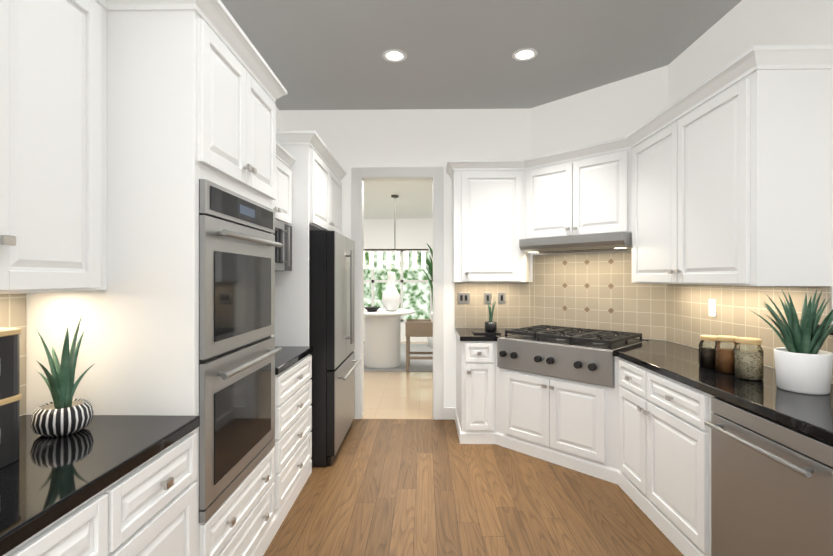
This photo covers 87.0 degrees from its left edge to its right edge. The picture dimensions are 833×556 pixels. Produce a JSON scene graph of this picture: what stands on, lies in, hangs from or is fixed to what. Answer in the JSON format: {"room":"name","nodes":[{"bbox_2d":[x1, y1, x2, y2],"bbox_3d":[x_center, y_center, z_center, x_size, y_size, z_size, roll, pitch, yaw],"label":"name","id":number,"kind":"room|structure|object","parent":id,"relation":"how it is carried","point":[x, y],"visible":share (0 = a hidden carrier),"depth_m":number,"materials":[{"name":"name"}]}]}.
{"room":"kitchen","nodes":[
{"label":"kitchen","id":0,"kind":"room"},
{"bbox_2d":[21,107,279,415],"bbox_3d":[-1.504,-0.141,1.459,0.118,3.120,6.220,0,0,1],"label":"wall","id":1,"kind":"structure","parent":0,"point":[277,119],"depth_m":4.39,"materials":[{"name":"white paint"}]},
{"bbox_2d":[0,293,25,415],"bbox_3d":[-1.444,0.274,1.150,0.008,0.447,0.921,0,0,1],"label":"backsplash","id":2,"kind":"structure","parent":1,"relation":"attached to","point":[12,310],"depth_m":1.59,"materials":[{"name":"tile"}]},
{"bbox_2d":[0,0,106,293],"bbox_3d":[-1.267,-0.478,1.146,0.359,1.045,0.923,0,0,1],"label":"upper cabinet","id":3,"kind":"object","parent":1,"relation":"attached to","point":[53,145],"visible":1,"depth_m":1.35,"materials":[{"name":"white paint"}]},
{"bbox_2d":[95,0,345,180],"bbox_3d":[-1.073,-0.933,1.990,0.710,0.255,4.898,0,0,1],"label":"crown molding","id":4,"kind":"structure","parent":1,"relation":"attached to","point":[219,20],"depth_m":1.95,"materials":[{"name":"white paint"}]},
{"bbox_2d":[273,157,291,224],"bbox_3d":[-1.151,-0.595,2.833,0.529,0.430,0.776,0,0,1],"label":"upper cabinet","id":5,"kind":"object","parent":1,"relation":"attached to","point":[282,205],"visible":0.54,"depth_m":3.02,"materials":[{"name":"white paint"}]},
{"bbox_2d":[273,220,291,270],"bbox_3d":[-1.144,-0.214,2.833,0.542,0.327,0.770,0,0,1],"label":"microwave","id":6,"kind":"object","parent":5,"relation":"attached to","point":[283,253],"visible":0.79,"depth_m":3.01,"materials":[{"name":"silver metal"}]},
{"bbox_2d":[364,219,432,341],"bbox_3d":[-0.324,0.047,9.888,5.700,2.750,0.120,0,0,1],"label":"wall","id":7,"kind":"structure","parent":0,"point":[398,233],"depth_m":9.83,"materials":[{"name":"white paint"}]},
{"bbox_2d":[364,249,432,321],"bbox_3d":[-0.376,0.172,9.807,3.860,1.620,0.035,0,0,1],"label":"dining room window","id":8,"kind":"structure","parent":7,"relation":"in","point":[412,286],"depth_m":9.81,"materials":[{"name":"white"}]},
{"bbox_2d":[364,181,432,218],"bbox_3d":[-0.374,-1.379,7.249,5.700,0.100,5.400,0,0,1],"label":"ceiling","id":9,"kind":"structure","parent":0,"point":[414,200],"depth_m":7.53,"materials":[{"name":"white paint"}]},
{"bbox_2d":[364,195,427,268],"bbox_3d":[-0.377,-0.739,7.079,1.140,1.180,0.120,0,0,1],"label":"chandelier","id":10,"kind":"object","parent":9,"relation":"hanging from","point":[397,258],"visible":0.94,"depth_m":7.05,"materials":[{"name":"grey metal"}]},
{"bbox_2d":[280,108,530,406],"bbox_3d":[-0.121,-0.140,4.485,2.530,3.120,0.118,0,0,1],"label":"wall","id":11,"kind":"structure","parent":0,"point":[466,134],"depth_m":4.42,"materials":[{"name":"white paint"}]},
{"bbox_2d":[351,167,443,419],"bbox_3d":[-0.191,0.153,4.487,0.930,2.535,0.156,0,0,1],"label":"door frame","id":12,"kind":"structure","parent":11,"relation":"attached to","point":[361,175],"depth_m":4.41,"materials":[{"name":"white"}]},
{"bbox_2d":[444,407,455,419],"bbox_3d":[0.335,1.360,4.410,0.122,0.120,0.014,0,0,1],"label":"baseboard","id":13,"kind":"structure","parent":11,"relation":"attached to","point":[449,413],"depth_m":4.40,"materials":[{"name":"white"}]},
{"bbox_2d":[452,170,530,281],"bbox_3d":[0.743,-0.490,4.196,0.789,1.060,0.419,0,0,1],"label":"upper cabinet","id":14,"kind":"object","parent":11,"relation":"attached to","point":[490,207],"depth_m":4.04,"materials":[{"name":"white paint"}]},
{"bbox_2d":[455,282,529,327],"bbox_3d":[0.763,0.270,4.402,0.760,0.457,0.010,0,0,1],"label":"backsplash","id":15,"kind":"structure","parent":11,"relation":"attached to","point":[513,311],"depth_m":4.40,"materials":[{"name":"tile"}]},
{"bbox_2d":[458,292,469,303],"bbox_3d":[0.473,0.200,4.398,0.118,0.116,0.008,0,0,1],"label":"switch plate","id":16,"kind":"object","parent":15,"relation":"attached to","point":[463,297],"visible":1,"depth_m":4.40,"materials":[{"name":"silver metal"}]},
{"bbox_2d":[484,292,490,303],"bbox_3d":[0.713,0.200,4.394,0.072,0.116,0.008,0,0,1],"label":"electrical outlet plate","id":17,"kind":"object","parent":15,"relation":"attached to","point":[487,295],"visible":0.98,"depth_m":4.39,"materials":[{"name":"silver metal"}]},
{"bbox_2d":[498,292,504,303],"bbox_3d":[0.853,0.200,4.391,0.072,0.116,0.008,0,0,1],"label":"electrical outlet plate","id":18,"kind":"object","parent":15,"relation":"attached to","point":[501,297],"visible":1,"depth_m":4.39,"materials":[{"name":"silver metal"}]},
{"bbox_2d":[263,342,683,555],"bbox_3d":[-0.432,1.445,4.139,5.700,0.050,11.620,0,0,1],"label":"floor","id":19,"kind":"structure","parent":0,"point":[404,487],"depth_m":2.79,"materials":[{"name":"brown wood"}]},
{"bbox_2d":[3,430,196,555],"bbox_3d":[-1.107,0.979,1.143,0.679,0.880,0.923,0,0,1],"label":"base cabinet","id":20,"kind":"object","parent":19,"relation":"on","point":[148,507],"visible":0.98,"depth_m":1.27,"materials":[{"name":"white paint"}]},
{"bbox_2d":[0,415,199,555],"bbox_3d":[-1.120,0.519,1.144,0.653,0.040,0.922,0,0,1],"label":"countertop","id":21,"kind":"structure","parent":20,"relation":"on","point":[45,482],"depth_m":1.19,"materials":[{"name":"black stone"}]},
{"bbox_2d":[0,328,21,467],"bbox_3d":[-1.200,0.319,1.081,0.228,0.360,0.313,0,0,1],"label":"bread box","id":22,"kind":"object","parent":21,"relation":"on","point":[10,395],"visible":1,"depth_m":1.17,"materials":[{"name":"black wood"}]},
{"bbox_2d":[30,316,93,436],"bbox_3d":[-1.153,0.309,1.420,0.171,0.380,0.180,0,0,1],"label":"aloe plant","id":23,"kind":"object","parent":21,"relation":"on","point":[63,413],"visible":1,"depth_m":1.41,"materials":[{"name":"green plant"}]},
{"bbox_2d":[25,10,275,555],"bbox_3d":[-1.091,0.210,2.024,0.679,2.420,0.835,0,0,1],"label":"tall cabinet","id":24,"kind":"object","parent":19,"relation":"on","point":[190,103],"visible":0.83,"depth_m":1.61,"materials":[{"name":"white paint"}]},
{"bbox_2d":[199,179,281,522],"bbox_3d":[-1.037,0.272,2.023,0.630,1.283,0.763,0,0,1],"label":"double oven","id":25,"kind":"object","parent":24,"relation":"in","point":[238,244],"visible":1,"depth_m":1.87,"materials":[{"name":"silver metal"}]},
{"bbox_2d":[249,459,311,555],"bbox_3d":[-0.795,1.369,1.374,0.039,0.100,3.678,0,0,1],"label":"baseboard","id":26,"kind":"structure","parent":19,"relation":"on","point":[268,535],"depth_m":2.52,"materials":[{"name":"white paint"}]},
{"bbox_2d":[273,354,311,511],"bbox_3d":[-1.076,0.980,2.831,0.679,0.880,0.776,0,0,1],"label":"base cabinet","id":27,"kind":"object","parent":19,"relation":"on","point":[293,420],"visible":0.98,"depth_m":2.72,"materials":[{"name":"white paint"}]},
{"bbox_2d":[275,346,312,374],"bbox_3d":[-1.089,0.520,2.831,0.653,0.040,0.774,0,0,1],"label":"countertop","id":28,"kind":"structure","parent":27,"relation":"on","point":[286,357],"depth_m":2.84,"materials":[{"name":"black stone"}]},
{"bbox_2d":[273,145,341,345],"bbox_3d":[-1.062,0.210,3.830,0.669,2.420,1.218,0,0,1],"label":"cabinet","id":29,"kind":"object","parent":19,"relation":"on","point":[316,193],"visible":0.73,"depth_m":3.22,"materials":[{"name":"white paint"}]},
{"bbox_2d":[309,230,360,466],"bbox_3d":[-0.964,0.530,3.769,0.861,1.780,0.940,0,0,1],"label":"fridge","id":30,"kind":"object","parent":19,"relation":"on","point":[332,299],"visible":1,"depth_m":3.30,"materials":[{"name":"silver metal"}]},
{"bbox_2d":[364,344,432,371],"bbox_3d":[-0.409,1.416,8.054,4.200,0.012,2.750,0,0,1],"label":"dining rug","id":31,"kind":"object","parent":19,"relation":"on","point":[421,365],"visible":0.07,"depth_m":7.33,"materials":[{"name":"white fabric"}]},
{"bbox_2d":[364,308,414,368],"bbox_3d":[-0.577,0.966,7.082,1.120,0.885,1.120,0,0,1],"label":"dining table","id":32,"kind":"object","parent":31,"relation":"on","point":[382,338],"visible":0.79,"depth_m":6.83,"materials":[{"name":"white"}]},
{"bbox_2d":[364,307,379,311],"bbox_3d":[-0.692,0.488,6.835,0.260,0.070,0.260,0,0,1],"label":"bowl","id":33,"kind":"object","parent":32,"relation":"on","point":[371,309],"visible":0.98,"depth_m":6.77,"materials":[{"name":"black ceramic"}]},
{"bbox_2d":[382,272,400,310],"bbox_3d":[-0.400,0.213,6.949,0.300,0.620,0.300,0,0,1],"label":"vase","id":34,"kind":"object","parent":32,"relation":"on","point":[391,300],"visible":1,"depth_m":6.86,"materials":[{"name":"white ceramic"}]},
{"bbox_2d":[405,312,432,371],"bbox_3d":[0.088,0.965,6.820,0.500,0.888,0.500,0,0,1],"label":"chair","id":35,"kind":"object","parent":31,"relation":"on","point":[418,327],"visible":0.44,"depth_m":6.57,"materials":[{"name":"brown wood"}]},
{"bbox_2d":[417,243,432,347],"bbox_3d":[0.386,0.369,9.005,1.014,2.080,1.216,0,0,1],"label":"plant","id":36,"kind":"object","parent":31,"relation":"on","point":[430,271],"visible":0.19,"depth_m":8.95,"materials":[{"name":"green plant"}]},
{"bbox_2d":[456,335,496,431],"bbox_3d":[0.539,0.980,4.079,0.295,0.880,0.659,0,0,1],"label":"base cabinet","id":37,"kind":"object","parent":19,"relation":"on","point":[476,361],"depth_m":3.76,"materials":[{"name":"white paint"}]},
{"bbox_2d":[496,367,615,467],"bbox_3d":[1.344,1.093,3.710,1.328,0.655,1.367,0,0,1],"label":"base cabinet","id":38,"kind":"object","parent":19,"relation":"on","point":[575,418],"depth_m":3.33,"materials":[{"name":"white paint"}]},
{"bbox_2d":[497,325,645,387],"bbox_3d":[1.257,0.602,3.608,0.752,0.315,0.959,0,0,-44],"label":"range","id":39,"kind":"object","parent":38,"relation":"in","point":[585,355],"visible":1,"depth_m":3.38,"materials":[{"name":"silver metal"}]},
{"bbox_2d":[615,356,635,485],"bbox_3d":[1.680,0.980,2.782,0.620,0.880,0.475,0,0,1],"label":"base cabinet","id":40,"kind":"object","parent":19,"relation":"on","point":[625,371],"depth_m":2.88,"materials":[{"name":"white paint"}]},
{"bbox_2d":[636,365,714,492],"bbox_3d":[1.672,0.980,2.350,0.620,0.880,0.650,0,0,1],"label":"base cabinet","id":41,"kind":"object","parent":19,"relation":"on","point":[646,432],"depth_m":2.39,"materials":[{"name":"white paint"}]},
{"bbox_2d":[704,397,832,555],"bbox_3d":[1.624,0.982,1.715,0.657,0.875,0.610,0,0,1],"label":"dishwasher","id":42,"kind":"object","parent":41,"relation":"in","point":[771,487],"visible":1,"depth_m":1.69,"materials":[{"name":"silver metal"}]},
{"bbox_2d":[644,451,710,555],"bbox_3d":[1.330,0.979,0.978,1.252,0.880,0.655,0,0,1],"label":"base cabinet","id":43,"kind":"object","parent":19,"relation":"on","point":[678,483],"depth_m":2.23,"materials":[{"name":"white paint"}]},
{"bbox_2d":[455,328,832,443],"bbox_3d":[1.090,0.520,2.199,1.778,0.040,4.398,0,0,1],"label":"countertop","id":44,"kind":"structure","parent":43,"relation":"on","point":[808,414],"depth_m":2.06,"materials":[{"name":"black stone"}]},
{"bbox_2d":[472,297,500,333],"bbox_3d":[0.635,0.326,3.999,0.240,0.347,0.180,0,0,1],"label":"plant","id":45,"kind":"object","parent":44,"relation":"on","point":[490,326],"visible":1,"depth_m":3.96,"materials":[{"name":"green plant"}]},
{"bbox_2d":[699,335,719,367],"bbox_3d":[1.647,0.412,2.470,0.100,0.174,0.100,0,0,1],"label":"jar","id":46,"kind":"object","parent":44,"relation":"on","point":[706,357],"visible":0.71,"depth_m":2.44,"materials":[{"name":"clear glass"}]},
{"bbox_2d":[715,335,735,373],"bbox_3d":[1.649,0.405,2.330,0.110,0.189,0.110,0,0,1],"label":"jar","id":47,"kind":"object","parent":44,"relation":"on","point":[724,360],"visible":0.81,"depth_m":2.30,"materials":[{"name":"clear glass"}]},
{"bbox_2d":[734,337,763,380],"bbox_3d":[1.651,0.400,2.185,0.120,0.199,0.120,0,0,1],"label":"jar","id":48,"kind":"object","parent":44,"relation":"on","point":[748,365],"visible":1,"depth_m":2.15,"materials":[{"name":"clear glass"}]},
{"bbox_2d":[750,289,832,394],"bbox_3d":[1.714,0.270,1.952,0.404,0.459,0.409,0,0,1],"label":"agave plant","id":49,"kind":"object","parent":44,"relation":"on","point":[803,363],"visible":1,"depth_m":1.91,"materials":[{"name":"green plant"}]},
{"bbox_2d":[221,0,741,109],"bbox_3d":[0.262,-1.751,1.427,3.650,0.100,6.220,0,0,1],"label":"ceiling","id":50,"kind":"structure","parent":0,"point":[321,54],"depth_m":3.21,"materials":[{"name":"grey paint"}]},
{"bbox_2d":[382,49,406,61],"bbox_3d":[-0.167,-1.694,3.355,0.190,0.010,0.190,0,0,1],"label":"recessed light","id":51,"kind":"object","parent":50,"relation":"in","point":[393,55],"visible":1,"depth_m":3.35,"materials":[{"name":"white"}]},
{"bbox_2d":[512,48,537,60],"bbox_3d":[0.823,-1.694,3.336,0.190,0.010,0.190,0,0,1],"label":"recessed light","id":52,"kind":"object","parent":50,"relation":"in","point":[524,54],"visible":1,"depth_m":3.33,"materials":[{"name":"white"}]},
{"bbox_2d":[530,65,667,340],"bbox_3d":[1.619,-0.140,3.994,0.120,3.120,1.247,0,0,-44],"label":"wall","id":53,"kind":"structure","parent":0,"point":[619,109],"depth_m":3.91,"materials":[{"name":"white paint"}]},
{"bbox_2d":[528,151,619,238],"bbox_3d":[1.507,-0.685,3.887,1.007,0.670,1.007,0,0,1],"label":"upper cabinet","id":54,"kind":"object","parent":53,"relation":"attached to","point":[580,196],"depth_m":3.68,"materials":[{"name":"white paint"}]},
{"bbox_2d":[519,232,631,253],"bbox_3d":[1.409,-0.289,3.792,0.456,0.117,0.915,0,0,-44],"label":"range hood","id":55,"kind":"object","parent":53,"relation":"attached to","point":[615,241],"visible":0.92,"depth_m":3.60,"materials":[{"name":"silver metal"}]},
{"bbox_2d":[455,410,706,555],"bbox_3d":[0.838,1.370,2.531,1.100,0.100,3.743,0,0,1],"label":"baseboard","id":56,"kind":"structure","parent":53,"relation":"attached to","point":[678,538],"depth_m":3.13,"materials":[{"name":"white paint"}]},
{"bbox_2d":[530,251,666,339],"bbox_3d":[1.570,0.135,3.948,0.010,0.727,1.235,0,0,-44],"label":"backsplash","id":57,"kind":"structure","parent":53,"relation":"attached to","point":[598,290],"depth_m":3.91,"materials":[{"name":"tile"}]},
{"bbox_2d":[668,0,832,367],"bbox_3d":[2.018,-0.141,0.893,0.118,3.120,5.220,0,0,1],"label":"wall","id":58,"kind":"structure","parent":0,"point":[739,28],"depth_m":2.60,"materials":[{"name":"white paint"}]},
{"bbox_2d":[620,69,830,285],"bbox_3d":[1.781,-0.490,2.801,0.419,1.060,1.407,0,0,1],"label":"upper cabinet","id":59,"kind":"object","parent":58,"relation":"attached to","point":[730,186],"depth_m":2.18,"materials":[{"name":"white paint"}]},
{"bbox_2d":[446,45,832,178],"bbox_3d":[1.135,-1.038,3.224,1.728,0.085,2.348,0,0,1],"label":"crown molding","id":60,"kind":"structure","parent":59,"relation":"attached to","point":[766,57],"depth_m":2.55,"materials":[{"name":"white paint"}]},
{"bbox_2d":[667,284,832,382],"bbox_3d":[1.974,0.269,2.092,0.010,0.457,2.816,0,0,1],"label":"backsplash","id":61,"kind":"structure","parent":58,"relation":"attached to","point":[690,320],"depth_m":2.73,"materials":[{"name":"tile"}]},
{"bbox_2d":[709,299,715,316],"bbox_3d":[1.982,0.200,2.944,0.008,0.116,0.072,0,0,1],"label":"electrical outlet plate","id":62,"kind":"object","parent":61,"relation":"attached to","point":[712,307],"visible":1,"depth_m":2.93,"materials":[{"name":"white plastic"}]}
]}

